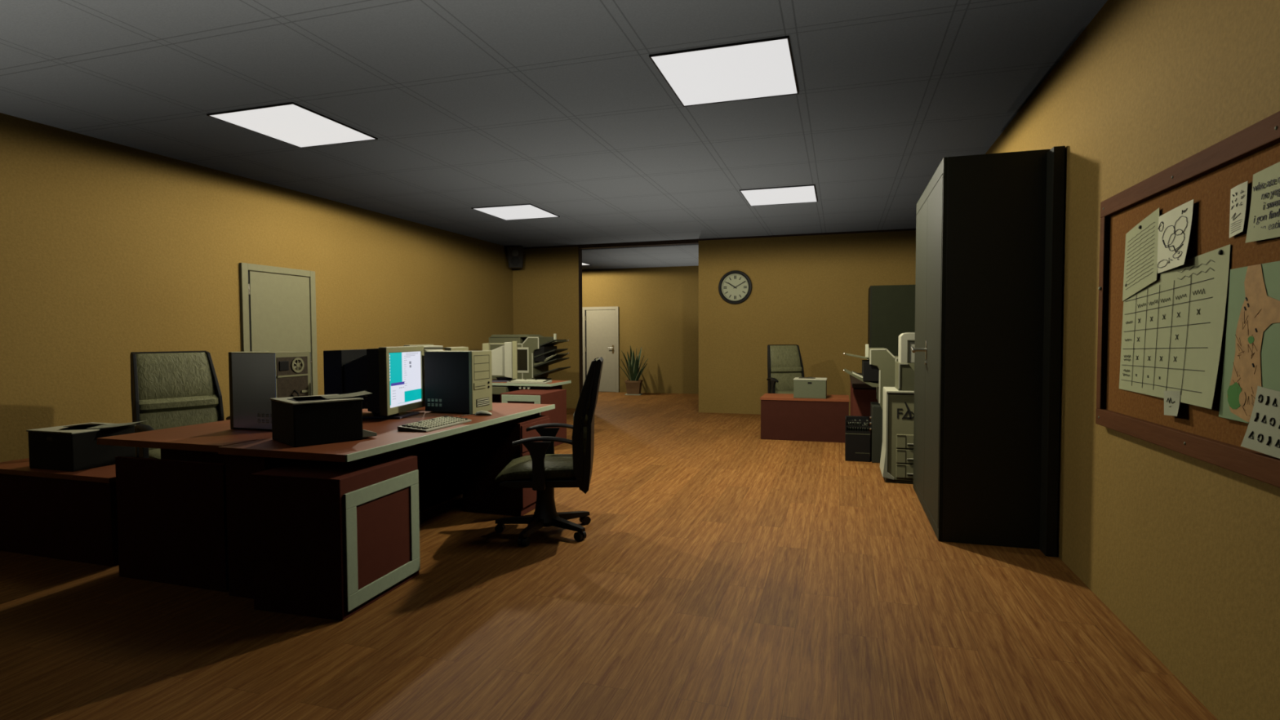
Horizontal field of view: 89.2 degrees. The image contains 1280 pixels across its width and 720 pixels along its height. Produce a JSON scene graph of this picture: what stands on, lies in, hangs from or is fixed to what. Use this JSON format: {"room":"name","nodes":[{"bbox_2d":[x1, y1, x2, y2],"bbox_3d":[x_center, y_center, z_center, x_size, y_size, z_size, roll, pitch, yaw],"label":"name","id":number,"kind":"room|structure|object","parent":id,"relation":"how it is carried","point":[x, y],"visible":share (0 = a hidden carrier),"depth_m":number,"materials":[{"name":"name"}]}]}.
{"room":"office","nodes":[
{"label":"office","id":0,"kind":"room"},
{"bbox_2d":[0,112,513,462],"bbox_3d":[-5.000,-0.304,4.305,0.140,3.025,17.290,0,2,17],"label":"wall","id":1,"kind":"structure","parent":0,"point":[109,251],"depth_m":5.97,"materials":[{"name":"paint"}]},
{"bbox_2d":[239,262,318,395],"bbox_3d":[-3.979,0.032,7.244,0.080,2.125,0.990,0,2,17],"label":"door","id":2,"kind":"structure","parent":1,"relation":"in","point":[277,311],"depth_m":7.20,"materials":[{"name":"wood"}]},
{"bbox_2d":[512,246,579,408],"bbox_3d":[-1.754,-0.616,12.271,1.355,3.025,0.140,0,2,17],"label":"wall","id":3,"kind":"structure","parent":0,"point":[545,291],"depth_m":12.14,"materials":[{"name":"paint"}]},
{"bbox_2d":[523,244,578,248],"bbox_3d":[-1.782,-2.109,12.142,1.355,0.030,0.012,0,2,17],"label":"trim","id":4,"kind":"structure","parent":3,"relation":"attached to","point":[567,246],"depth_m":12.10,"materials":[{"name":"black"}]},
{"bbox_2d":[578,248,582,395],"bbox_3d":[-1.101,-0.578,12.069,0.012,2.960,0.144,0,2,17],"label":"trim","id":5,"kind":"structure","parent":3,"relation":"attached to","point":[580,316],"depth_m":12.05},
{"bbox_2d":[0,0,1107,247],"bbox_3d":[-1.476,-1.839,3.156,7.530,0.100,17.290,0,2,17],"label":"ceiling","id":6,"kind":"structure","parent":0,"point":[562,108],"depth_m":4.53,"materials":[{"name":"tile"}]},
{"bbox_2d":[206,102,377,147],"bbox_3d":[-2.732,-1.853,5.172,0.810,0.012,0.890,0,2,17],"label":"recessed light","id":7,"kind":"object","parent":6,"relation":"in","point":[292,123],"visible":1,"depth_m":5.11,"materials":[{"name":"white plastic"}]},
{"bbox_2d":[506,246,524,268],"bbox_3d":[-2.304,-1.903,12.093,0.300,0.375,0.252,0,2,-1],"label":"loudspeaker","id":8,"kind":"object","parent":6,"relation":"attached to","point":[515,254],"visible":1,"depth_m":11.99,"materials":[{"name":"black plastic"}]},
{"bbox_2d":[471,203,559,220],"bbox_3d":[-1.659,-1.992,8.768,0.845,0.012,0.910,0,2,17],"label":"recessed light","id":9,"kind":"object","parent":6,"relation":"in","point":[520,211],"visible":1,"depth_m":8.71,"materials":[{"name":"white plastic"}]},
{"bbox_2d":[648,35,798,106],"bbox_3d":[0.574,-1.829,4.177,0.815,0.012,0.890,0,2,17],"label":"recessed light","id":10,"kind":"object","parent":6,"relation":"in","point":[762,68],"visible":1,"depth_m":4.11,"materials":[{"name":"white plastic"}]},
{"bbox_2d":[739,184,817,206],"bbox_3d":[1.685,-1.969,7.801,0.835,0.012,0.945,0,2,17],"label":"recessed light","id":11,"kind":"object","parent":6,"relation":"in","point":[798,193],"visible":1,"depth_m":7.75,"materials":[{"name":"white plastic"}]},
{"bbox_2d":[0,391,1217,719],"bbox_3d":[-2.131,1.210,5.310,10.010,0.100,20.790,0,2,17],"label":"floor","id":12,"kind":"structure","parent":0,"point":[721,571],"depth_m":3.01,"materials":[{"name":"brown wood"}]},
{"bbox_2d":[0,457,119,566],"bbox_3d":[-3.608,0.941,4.232,1.220,0.530,0.520,0,2,17],"label":"side table","id":13,"kind":"object","parent":12,"relation":"on","point":[58,514],"visible":0.57,"depth_m":3.95,"materials":[{"name":"red laminate"}]},
{"bbox_2d":[26,422,136,471],"bbox_3d":[-3.608,0.555,4.206,0.410,0.244,0.380,0,2,17],"label":"printer","id":14,"kind":"object","parent":13,"relation":"on","point":[55,448],"visible":0.91,"depth_m":4.05,"materials":[{"name":"black plastic"}]},
{"bbox_2d":[60,420,146,429],"bbox_3d":[-3.475,0.420,4.212,0.400,0.018,0.220,-1,2,-13],"label":"paper sheet","id":15,"kind":"object","parent":14,"relation":"on","point":[106,425],"visible":1,"depth_m":4.20,"materials":[{"name":"white paper"}]},
{"bbox_2d":[129,351,230,458],"bbox_3d":[-3.360,0.560,4.882,0.772,1.242,0.727,1,3,34],"label":"office chair","id":16,"kind":"object","parent":12,"relation":"on","point":[169,388],"visible":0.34,"depth_m":4.97,"materials":[{"name":"grey fabric"}]},
{"bbox_2d":[135,352,215,399],"bbox_3d":[-3.616,0.120,5.038,0.148,0.348,0.542,1,3,34],"label":"cushion","id":17,"kind":"object","parent":16,"relation":"on","point":[158,375],"depth_m":5.00,"materials":[{"name":"fabric"}]},
{"bbox_2d":[139,406,218,450],"bbox_3d":[-3.568,0.550,5.023,0.112,0.342,0.567,1,3,34],"label":"cushion","id":18,"kind":"object","parent":16,"relation":"on","point":[175,416],"depth_m":4.97,"materials":[{"name":"fabric"}]},
{"bbox_2d":[96,406,425,591],"bbox_3d":[-2.284,0.793,4.662,0.926,0.783,2.334,0,2,17],"label":"desk","id":19,"kind":"object","parent":12,"relation":"on","point":[171,508],"visible":0.36,"depth_m":3.55,"materials":[{"name":"red laminate"}]},
{"bbox_2d":[228,351,311,429],"bbox_3d":[-2.286,0.185,4.055,0.427,0.476,0.276,0,2,17],"label":"computer tower","id":20,"kind":"object","parent":19,"relation":"on","point":[255,377],"visible":0.7,"depth_m":3.94,"materials":[{"name":"beige plastic"}]},
{"bbox_2d":[279,360,288,370],"bbox_3d":[-2.155,0.035,3.929,0.006,0.057,0.066,0,2,17],"label":"power socket","id":21,"kind":"object","parent":20,"relation":"attached to","point":[283,365],"depth_m":3.93,"materials":[{"name":"black plastic"}]},
{"bbox_2d":[323,346,425,418],"bbox_3d":[-1.877,0.152,4.625,0.491,0.496,0.567,0,2,6],"label":"computer monitor","id":22,"kind":"object","parent":19,"relation":"on","point":[394,376],"visible":0.97,"depth_m":4.41,"materials":[{"name":"beige plastic"}]},
{"bbox_2d":[404,344,468,403],"bbox_3d":[-1.722,0.118,5.514,0.416,0.496,0.416,0,2,9],"label":"computer monitor","id":23,"kind":"object","parent":19,"relation":"on","point":[426,347],"visible":0.21,"depth_m":5.46,"materials":[{"name":"beige plastic"}]},
{"bbox_2d":[250,453,420,620],"bbox_3d":[-1.577,0.889,3.435,0.534,0.678,0.620,0,2,15],"label":"base cabinet","id":24,"kind":"object","parent":12,"relation":"on","point":[331,540],"visible":0.98,"depth_m":3.18,"materials":[{"name":"red wood"}]},
{"bbox_2d":[217,402,555,599],"bbox_3d":[-1.442,0.800,4.382,0.813,0.784,2.372,0,2,17],"label":"desk","id":25,"kind":"object","parent":12,"relation":"on","point":[438,452],"visible":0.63,"depth_m":3.51,"materials":[{"name":"red laminate"}]},
{"bbox_2d":[270,394,377,447],"bbox_3d":[-1.754,0.323,3.604,0.435,0.230,0.388,-2,3,-45],"label":"printer","id":26,"kind":"object","parent":25,"relation":"on","point":[295,423],"visible":0.93,"depth_m":3.44,"materials":[{"name":"black plastic"}]},
{"bbox_2d":[293,391,372,399],"bbox_3d":[-1.710,0.196,3.610,0.378,0.017,0.208,-2,3,-35],"label":"paper sheet","id":27,"kind":"object","parent":26,"relation":"on","point":[362,393],"visible":1,"depth_m":3.60,"materials":[{"name":"white paper"}]},
{"bbox_2d":[362,429,377,437],"bbox_3d":[-1.545,0.402,3.648,0.081,0.045,0.123,-2,3,-45],"label":"tray","id":28,"kind":"object","parent":26,"relation":"on","point":[365,433],"depth_m":3.60,"materials":[{"name":"plastic"}]},
{"bbox_2d":[397,415,471,431],"bbox_3d":[-1.290,0.400,4.111,0.198,0.034,0.510,0,2,16],"label":"keyboard","id":29,"kind":"object","parent":25,"relation":"on","point":[427,425],"visible":1,"depth_m":4.03,"materials":[{"name":"plastic"}]},
{"bbox_2d":[424,350,492,413],"bbox_3d":[-1.387,0.159,4.892,0.465,0.459,0.283,0,2,17],"label":"computer tower","id":30,"kind":"object","parent":25,"relation":"on","point":[455,381],"visible":0.99,"depth_m":4.76,"materials":[{"name":"beige plastic"}]},
{"bbox_2d":[475,396,489,407],"bbox_3d":[-1.170,0.314,4.831,0.003,0.059,0.186,0,2,17],"label":"vent","id":31,"kind":"object","parent":30,"relation":"attached to","point":[481,402],"depth_m":4.83,"materials":[{"name":"plastic"}]},
{"bbox_2d":[460,410,492,416],"bbox_3d":[-1.173,0.379,4.633,0.228,0.034,0.085,-1,2,-23],"label":"computer mouse","id":32,"kind":"object","parent":25,"relation":"on","point":[480,412],"visible":1,"depth_m":4.63,"materials":[{"name":"plastic"}]},
{"bbox_2d":[462,414,549,515],"bbox_3d":[-1.050,0.812,5.154,0.512,0.700,0.500,0,2,17],"label":"drawer pedestal","id":33,"kind":"object","parent":12,"relation":"on","point":[486,451],"visible":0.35,"depth_m":4.92,"materials":[{"name":"red wood"}]},
{"bbox_2d":[488,333,570,380],"bbox_3d":[-1.762,0.275,10.377,1.210,1.388,0.574,0,2,17],"label":"photocopier","id":34,"kind":"object","parent":12,"relation":"on","point":[535,353],"visible":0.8,"depth_m":10.11,"materials":[{"name":"grey plastic"}]},
{"bbox_2d":[533,352,568,365],"bbox_3d":[-1.400,-0.012,10.260,0.388,0.191,0.466,0,2,17],"label":"tray","id":35,"kind":"object","parent":34,"relation":"on","point":[540,358],"depth_m":10.07,"materials":[{"name":"grey plastic"}]},
{"bbox_2d":[533,339,570,376],"bbox_3d":[-1.383,-0.036,10.242,0.411,0.572,0.488,0,2,17],"label":"tray","id":36,"kind":"object","parent":34,"relation":"on","point":[545,353],"depth_m":10.11,"materials":[{"name":"plastic"}]},
{"bbox_2d":[548,340,567,343],"bbox_3d":[-1.350,-0.268,10.235,0.285,0.070,0.422,0,2,17],"label":"tray","id":37,"kind":"object","parent":34,"relation":"on","point":[554,341],"depth_m":10.16,"materials":[{"name":"grey plastic"}]},
{"bbox_2d":[492,378,571,402],"bbox_3d":[-1.930,0.657,8.709,1.900,0.750,0.660,0,2,17],"label":"desk","id":38,"kind":"object","parent":12,"relation":"on","point":[498,388],"visible":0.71,"depth_m":8.33,"materials":[{"name":"red laminate"}]},
{"bbox_2d":[482,341,519,382],"bbox_3d":[-1.848,0.018,8.643,0.460,0.530,0.420,-1,2,-10],"label":"computer monitor","id":39,"kind":"object","parent":38,"relation":"on","point":[504,358],"visible":0.75,"depth_m":8.48,"materials":[{"name":"beige plastic"}]},
{"bbox_2d":[506,378,551,383],"bbox_3d":[-1.426,0.274,8.365,0.540,0.036,0.210,0,2,15],"label":"keyboard","id":40,"kind":"object","parent":38,"relation":"on","point":[530,381],"visible":1,"depth_m":8.31,"materials":[{"name":"plastic"}]},
{"bbox_2d":[500,388,566,446],"bbox_3d":[-1.298,0.721,7.985,0.535,0.672,0.734,0,2,17],"label":"base cabinet","id":41,"kind":"object","parent":12,"relation":"on","point":[557,397],"visible":0.47,"depth_m":7.85,"materials":[{"name":"red wood"}]},
{"bbox_2d":[494,356,603,546],"bbox_3d":[-0.626,0.586,4.457,0.745,1.200,0.702,0,2,-2],"label":"office chair","id":42,"kind":"object","parent":12,"relation":"on","point":[544,470],"visible":1,"depth_m":4.21,"materials":[{"name":"leather"}]},
{"bbox_2d":[582,426,586,460],"bbox_3d":[-0.383,0.580,4.465,0.108,0.330,0.548,0,2,-2],"label":"cushion","id":43,"kind":"object","parent":42,"relation":"on","point":[584,428],"depth_m":4.19,"materials":[{"name":"fabric"}]},
{"bbox_2d":[618,346,648,395],"bbox_3d":[-0.109,0.232,14.897,0.652,1.121,0.642,2,3,44],"label":"potted plant","id":44,"kind":"object","parent":12,"relation":"on","point":[633,385],"visible":1,"depth_m":14.77,"materials":[{"name":"green plant"}]},
{"bbox_2d":[766,344,813,394],"bbox_3d":[2.306,0.372,9.853,0.702,1.200,0.745,-1,2,-11],"label":"office chair","id":45,"kind":"object","parent":12,"relation":"on","point":[784,362],"visible":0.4,"depth_m":10.05,"materials":[{"name":"grey fabric"}]},
{"bbox_2d":[769,345,800,367],"bbox_3d":[2.248,-0.059,10.129,0.524,0.336,0.143,-1,2,-11],"label":"cushion","id":46,"kind":"object","parent":45,"relation":"on","point":[780,356],"depth_m":10.09,"materials":[{"name":"fabric"}]},
{"bbox_2d":[770,372,801,393],"bbox_3d":[2.260,0.358,10.091,0.548,0.330,0.108,-1,2,-11],"label":"cushion","id":47,"kind":"object","parent":45,"relation":"on","point":[785,380],"depth_m":10.04,"materials":[{"name":"leather"}]},
{"bbox_2d":[760,393,849,442],"bbox_3d":[2.173,0.749,8.543,1.100,0.545,0.620,0,2,17],"label":"table","id":48,"kind":"object","parent":12,"relation":"on","point":[784,416],"visible":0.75,"depth_m":8.26,"materials":[{"name":"red laminate"}]},
{"bbox_2d":[793,377,826,398],"bbox_3d":[2.209,0.359,8.412,0.410,0.244,0.380,0,2,17],"label":"printer","id":49,"kind":"object","parent":48,"relation":"on","point":[803,387],"visible":1,"depth_m":8.24,"materials":[{"name":"beige plastic"}]},
{"bbox_2d":[844,415,870,462],"bbox_3d":[2.371,0.851,7.081,0.250,0.450,0.363,0,2,17],"label":"computer tower","id":50,"kind":"object","parent":12,"relation":"on","point":[857,433],"visible":1,"depth_m":6.92,"materials":[{"name":"black plastic"}]},
{"bbox_2d":[844,415,870,434],"bbox_3d":[2.371,0.701,7.077,0.250,0.150,0.360,0,2,17],"label":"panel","id":51,"kind":"object","parent":50,"relation":"attached to","point":[854,424],"depth_m":6.95,"materials":[{"name":"black plastic"}]},
{"bbox_2d":[849,373,878,431],"bbox_3d":[3.228,0.629,8.296,1.020,0.795,2.200,0,2,17],"label":"desk","id":52,"kind":"object","parent":12,"relation":"on","point":[862,394],"visible":0.16,"depth_m":7.37,"materials":[{"name":"red wood"}]},
{"bbox_2d":[843,344,914,462],"bbox_3d":[2.742,0.453,6.973,1.079,1.250,0.506,0,2,17],"label":"photocopier","id":53,"kind":"object","parent":12,"relation":"on","point":[878,371],"visible":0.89,"depth_m":6.82,"materials":[{"name":"grey plastic"}]},
{"bbox_2d":[845,353,869,359],"bbox_3d":[2.364,-0.041,7.071,0.257,0.063,0.380,0,2,17],"label":"tray","id":54,"kind":"object","parent":53,"relation":"on","point":[853,355],"depth_m":6.91,"materials":[{"name":"grey plastic"}]},
{"bbox_2d":[844,368,879,386],"bbox_3d":[2.411,0.190,7.065,0.350,0.172,0.420,0,2,17],"label":"tray","id":55,"kind":"object","parent":53,"relation":"on","point":[869,376],"depth_m":6.84,"materials":[{"name":"grey plastic"}]},
{"bbox_2d":[867,284,915,355],"bbox_3d":[3.946,-0.081,9.943,0.832,2.085,0.880,0,2,17],"label":"tall cabinet","id":56,"kind":"object","parent":12,"relation":"on","point":[891,308],"visible":0.41,"depth_m":9.66,"materials":[{"name":"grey metal"}]},
{"bbox_2d":[879,332,915,484],"bbox_3d":[2.600,0.430,6.036,0.660,1.368,0.512,0,2,17],"label":"machine","id":57,"kind":"object","parent":12,"relation":"on","point":[896,461],"visible":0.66,"depth_m":5.89,"materials":[{"name":"beige plastic"}]},
{"bbox_2d":[911,146,1065,556],"bbox_3d":[2.410,-0.080,4.797,0.747,2.482,1.690,0,2,17],"label":"tall cabinet","id":58,"kind":"object","parent":12,"relation":"on","point":[989,227],"visible":1,"depth_m":4.11,"materials":[{"name":"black metal"}]},
{"bbox_2d":[582,265,698,394],"bbox_3d":[0.911,-0.743,15.108,10.010,3.045,0.140,0,2,17],"label":"wall","id":59,"kind":"structure","parent":0,"point":[659,306],"depth_m":15.20,"materials":[{"name":"paint"}]},
{"bbox_2d":[582,306,618,392],"bbox_3d":[-0.959,-0.253,15.590,0.930,2.045,0.080,0,2,17],"label":"door","id":60,"kind":"structure","parent":59,"relation":"in","point":[600,327],"depth_m":15.59,"materials":[{"name":"wood"}]},
{"bbox_2d":[582,244,698,270],"bbox_3d":[0.409,-2.192,13.447,10.010,0.180,3.500,0,2,17],"label":"ceiling","id":61,"kind":"structure","parent":0,"point":[671,255],"depth_m":13.16,"materials":[{"name":"paint"}]},
{"bbox_2d":[698,230,915,415],"bbox_3d":[2.784,-0.581,10.869,3.645,3.025,0.140,0,2,17],"label":"wall","id":62,"kind":"structure","parent":0,"point":[811,292],"depth_m":10.86,"materials":[{"name":"paint"}]},
{"bbox_2d":[578,239,698,248],"bbox_3d":[-0.038,-2.082,11.683,2.250,0.065,0.140,0,2,17],"label":"trim","id":63,"kind":"structure","parent":62,"relation":"attached to","point":[688,241],"depth_m":11.61,"materials":[{"name":"black"}]},
{"bbox_2d":[718,270,751,304],"bbox_3d":[1.627,-1.243,11.102,0.580,0.580,0.050,0,2,17],"label":"wall clock","id":64,"kind":"object","parent":62,"relation":"attached to","point":[735,286],"visible":1,"depth_m":11.11,"materials":[{"name":"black plastic"}]},
{"bbox_2d":[697,228,915,240],"bbox_3d":[2.756,-2.075,10.740,3.645,0.030,0.012,0,2,17],"label":"trim","id":65,"kind":"structure","parent":62,"relation":"attached to","point":[903,229],"depth_m":10.72,"materials":[{"name":"black"}]},
{"bbox_2d":[985,0,1279,719],"bbox_3d":[2.061,-0.251,2.123,0.140,3.025,17.290,0,2,17],"label":"wall","id":66,"kind":"structure","parent":0,"point":[1184,550],"depth_m":2.71,"materials":[{"name":"paint"}]},
{"bbox_2d":[1095,111,1279,487],"bbox_3d":[1.991,-0.192,2.210,0.043,1.108,2.170,0,2,17],"label":"notice board","id":67,"kind":"object","parent":66,"relation":"attached to","point":[1207,177],"visible":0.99,"depth_m":2.40,"materials":[{"name":"brown wood"}]},
{"bbox_2d":[1122,207,1159,301],"bbox_3d":[2.179,-0.449,2.832,0.016,0.368,0.362,0,2,17],"label":"sheet","id":68,"kind":"object","parent":67,"relation":"attached to","point":[1140,265],"visible":1,"depth_m":2.81,"materials":[{"name":"grey paper"}]},
{"bbox_2d":[1119,244,1231,408],"bbox_3d":[2.111,-0.126,2.621,0.037,0.561,0.884,0,2,18],"label":"planner","id":69,"kind":"object","parent":67,"relation":"attached to","point":[1172,331],"visible":1,"depth_m":2.49,"materials":[{"name":"grey paper"}]},
{"bbox_2d":[1164,391,1180,416],"bbox_3d":[2.066,0.168,2.528,0.011,0.106,0.134,0,2,17],"label":"sticky note","id":70,"kind":"object","parent":69,"relation":"attached to","point":[1171,398],"visible":1,"depth_m":2.52,"materials":[{"name":"beige paper"}]},
{"bbox_2d":[1156,199,1193,273],"bbox_3d":[2.077,-0.475,2.537,0.021,0.250,0.278,0,2,17],"label":"drawing sheet","id":71,"kind":"object","parent":67,"relation":"attached to","point":[1175,225],"visible":1,"depth_m":2.52,"materials":[{"name":"paper"}]},
{"bbox_2d":[1229,181,1248,238],"bbox_3d":[1.965,-0.493,2.137,0.011,0.170,0.098,0,2,17],"label":"note card","id":72,"kind":"object","parent":67,"relation":"attached to","point":[1238,194],"visible":1,"depth_m":2.13,"materials":[{"name":"paper"}]},
{"bbox_2d":[1218,261,1279,424],"bbox_3d":[1.903,-0.043,1.940,0.013,0.505,0.570,0,2,17],"label":"map sheet","id":73,"kind":"object","parent":67,"relation":"attached to","point":[1251,360],"visible":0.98,"depth_m":2.06,"materials":[{"name":"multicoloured paper"}]},
{"bbox_2d":[1240,386,1279,458],"bbox_3d":[1.875,0.191,1.895,0.022,0.212,0.331,0,2,14],"label":"sheet","id":74,"kind":"object","parent":67,"relation":"attached to","point":[1262,435],"visible":1,"depth_m":1.97,"materials":[{"name":"beige paper"}]},
{"bbox_2d":[1244,161,1279,243],"bbox_3d":[1.899,-0.481,1.915,0.011,0.238,0.343,0,2,17],"label":"handwritten note","id":75,"kind":"object","parent":67,"relation":"attached to","point":[1264,223],"visible":1,"depth_m":2.00,"materials":[{"name":"grey paper"}]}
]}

